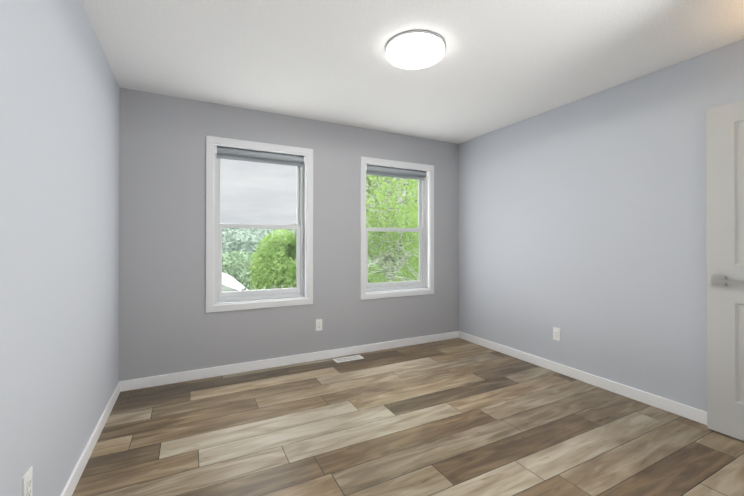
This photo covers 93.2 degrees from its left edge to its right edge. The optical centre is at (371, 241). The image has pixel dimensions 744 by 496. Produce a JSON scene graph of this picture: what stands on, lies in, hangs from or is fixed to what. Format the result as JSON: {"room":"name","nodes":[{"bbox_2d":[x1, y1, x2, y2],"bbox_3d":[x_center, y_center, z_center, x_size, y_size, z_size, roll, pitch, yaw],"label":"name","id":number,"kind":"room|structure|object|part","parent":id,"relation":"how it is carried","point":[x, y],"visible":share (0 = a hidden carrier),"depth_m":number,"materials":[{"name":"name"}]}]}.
{"room":"empty bedroom","nodes":[
{"label":"empty bedroom","id":0,"kind":"room"},
{"bbox_2d":[0,0,119,495],"bbox_3d":[-1.199,-0.025,1.047,0.160,2.440,4.230,0,0,-27],"label":"wall","id":1,"kind":"structure","parent":0,"point":[59,214],"depth_m":1.48,"materials":[{"name":"grey paint"}]},
{"bbox_2d":[22,466,32,495],"bbox_3d":[-1.200,0.861,1.228,0.009,0.115,0.070,0,0,-27],"label":"electrical outlet","id":2,"kind":"object","parent":1,"relation":"attached to","point":[27,483],"visible":1,"depth_m":1.22,"materials":[{"name":"white plastic"}]},
{"bbox_2d":[60,382,119,495],"bbox_3d":[-1.119,1.153,1.075,0.014,0.085,3.896,0,0,-27],"label":"baseboard","id":3,"kind":"structure","parent":1,"relation":"attached to","point":[73,480],"depth_m":1.94,"materials":[{"name":"white wood"}]},
{"bbox_2d":[119,88,458,380],"bbox_3d":[-0.504,-0.012,3.698,3.513,2.440,0.160,0,0,-27],"label":"wall","id":4,"kind":"structure","parent":0,"point":[168,324],"depth_m":3.22,"materials":[{"name":"grey paint"}]},
{"bbox_2d":[206,136,312,312],"bbox_3d":[-1.066,-0.150,3.394,0.977,1.563,0.169,0,0,-27],"label":"window","id":5,"kind":"structure","parent":4,"relation":"in","point":[211,141],"depth_m":3.35,"materials":[{"name":"white plastic"}]},
{"bbox_3d":[-1.094,-0.488,3.449,0.737,0.648,0.004,0,0,-27],"label":"glass","id":6,"kind":"part","parent":5,"relation":"part of","materials":[{"name":"clear glass"}]},
{"bbox_3d":[-1.079,0.179,3.417,0.773,0.686,0.034,0,0,-27],"label":"left window sash","id":7,"kind":"part","parent":5,"relation":"part of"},
{"bbox_3d":[-1.095,-0.477,3.451,0.773,0.706,0.032,0,0,-27],"label":"left window sash","id":8,"kind":"part","parent":5,"relation":"part of","materials":[{"name":"white"}]},
{"bbox_2d":[222,229,295,290],"bbox_3d":[-1.100,0.187,3.459,0.765,0.662,0.001,0,0,-27],"label":"screen","id":9,"kind":"object","parent":5,"relation":"attached to","point":[256,260],"depth_m":3.44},
{"bbox_3d":[-1.079,0.175,3.418,0.709,0.602,0.004,0,0,-27],"label":"glass","id":10,"kind":"part","parent":5,"relation":"part of","materials":[{"name":"clear glass"}]},
{"bbox_3d":[-1.086,-0.150,3.433,0.833,1.419,0.082,0,0,-27],"label":"frame","id":11,"kind":"part","parent":5,"relation":"part of","materials":[{"name":"white plastic"}]},
{"bbox_2d":[215,145,304,166],"bbox_3d":[-1.054,-0.790,3.373,0.825,0.139,0.070,0,0,-27],"label":"window blind","id":12,"kind":"object","parent":5,"relation":"attached to","point":[249,156],"visible":1,"depth_m":3.35,"materials":[{"name":"grey fabric"}]},
{"bbox_2d":[119,331,458,391],"bbox_3d":[-0.464,1.165,3.616,3.513,0.085,0.014,0,0,-27],"label":"baseboard","id":13,"kind":"structure","parent":4,"relation":"attached to","point":[147,382],"depth_m":3.35,"materials":[{"name":"white wood"}]},
{"bbox_2d":[316,319,321,330],"bbox_3d":[-0.539,0.852,3.582,0.070,0.115,0.009,0,0,-27],"label":"electrical outlet","id":14,"kind":"object","parent":4,"relation":"attached to","point":[318,324],"visible":1,"depth_m":3.58,"materials":[{"name":"white plastic"}]},
{"bbox_2d":[360,156,433,299],"bbox_3d":[0.275,-0.141,4.088,0.982,1.550,0.169,0,0,-27],"label":"window","id":15,"kind":"structure","parent":4,"relation":"in","point":[363,212],"depth_m":4.13,"materials":[{"name":"white plastic"}]},
{"bbox_3d":[0.247,-0.475,4.143,0.742,0.641,0.004,0,0,-27],"label":"glass","id":16,"kind":"part","parent":15,"relation":"part of","materials":[{"name":"clear glass"}]},
{"bbox_2d":[368,231,418,282],"bbox_3d":[0.240,0.193,4.153,0.770,0.655,0.001,0,0,-27],"label":"screen","id":17,"kind":"object","parent":15,"relation":"attached to","point":[392,257],"depth_m":4.16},
{"bbox_3d":[0.262,0.181,4.112,0.714,0.595,0.004,0,0,-27],"label":"glass","id":18,"kind":"part","parent":15,"relation":"part of","materials":[{"name":"clear glass"}]},
{"bbox_3d":[0.262,0.185,4.111,0.778,0.679,0.034,0,0,-27],"label":"right window sash","id":19,"kind":"part","parent":15,"relation":"part of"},
{"bbox_3d":[0.255,-0.140,4.127,0.838,1.406,0.082,0,0,-27],"label":"frame","id":20,"kind":"part","parent":15,"relation":"part of","materials":[{"name":"white plastic"}]},
{"bbox_3d":[0.246,-0.464,4.145,0.778,0.699,0.032,0,0,-27],"label":"right window sash","id":21,"kind":"part","parent":15,"relation":"part of","materials":[{"name":"white"}]},
{"bbox_2d":[366,164,427,179],"bbox_3d":[0.287,-0.794,4.067,0.830,0.100,0.070,0,0,-27],"label":"window blind","id":22,"kind":"object","parent":15,"relation":"attached to","point":[392,172],"visible":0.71,"depth_m":4.05,"materials":[{"name":"grey fabric"}]},
{"bbox_2d":[72,338,743,495],"bbox_3d":[0.431,1.259,1.885,3.833,0.120,4.230,0,0,-27],"label":"floor","id":23,"kind":"structure","parent":0,"point":[456,417],"depth_m":2.15,"materials":[{"name":"brown wood"}]},
{"bbox_2d":[333,355,363,362],"bbox_3d":[-0.241,1.205,3.606,0.300,0.005,0.118,0,0,-27],"label":"floor vent","id":24,"kind":"object","parent":23,"relation":"in","point":[345,359],"visible":1,"depth_m":3.61,"materials":[{"name":"white plastic"}]},
{"bbox_2d":[80,0,743,143],"bbox_3d":[0.431,-1.301,1.897,3.833,0.120,4.230,0,0,-27],"label":"ceiling","id":25,"kind":"structure","parent":0,"point":[499,64],"depth_m":2.29,"materials":[{"name":"white paint"}]},
{"bbox_2d":[385,30,444,68],"bbox_3d":[0.275,-1.210,2.249,0.380,0.059,0.380,0,0,-27],"label":"lamp","id":26,"kind":"object","parent":25,"relation":"attached to","point":[415,49],"visible":1,"depth_m":2.18,"materials":[{"name":"white glass"}]},
{"bbox_2d":[459,39,743,411],"bbox_3d":[2.062,-0.017,2.736,0.160,2.440,4.230,0,0,-27],"label":"wall","id":27,"kind":"structure","parent":0,"point":[582,224],"depth_m":2.87,"materials":[{"name":"grey paint"}]},
{"bbox_2d":[553,327,559,340],"bbox_3d":[1.702,0.856,3.243,0.009,0.115,0.070,0,0,-27],"label":"electrical outlet","id":28,"kind":"object","parent":27,"relation":"attached to","point":[556,333],"visible":1,"depth_m":3.24,"materials":[{"name":"white plastic"}]},
{"bbox_2d":[459,331,706,424],"bbox_3d":[1.988,1.160,2.684,0.014,0.085,3.896,0,0,-27],"label":"baseboard","id":29,"kind":"structure","parent":27,"relation":"attached to","point":[683,410],"depth_m":2.87,"materials":[{"name":"white wood"}]},
{"bbox_2d":[705,100,743,440],"bbox_3d":[2.328,0.171,1.887,0.111,2.032,0.833,0,0,-27],"label":"door","id":30,"kind":"structure","parent":27,"relation":"in","point":[724,279],"depth_m":2.16,"materials":[{"name":"white wood"}]},
{"label":"outside","id":31,"kind":"structure","parent":0,"visible":0},
{"bbox_3d":[-46.398,4.748,88.504,300.000,0.300,320.000,0,0,-27],"label":"ground","id":32,"kind":"structure","parent":31,"visible":0},
{"bbox_2d":[222,272,247,291],"bbox_3d":[-10.056,1.753,13.643,9.400,5.000,9.100,0,0,-27],"label":"house","id":33,"kind":"structure","parent":32,"relation":"on","point":[232,287],"depth_m":13.22,"materials":[{"name":"white"}]},
{"bbox_2d":[220,175,418,290],"bbox_3d":[-1.956,-0.399,27.819,41.484,9.518,40.532,0,0,-27],"label":"vegetation","id":34,"kind":"object","parent":32,"relation":"on","point":[407,202],"depth_m":9.34,"materials":[{"name":"green plant"}]}
]}

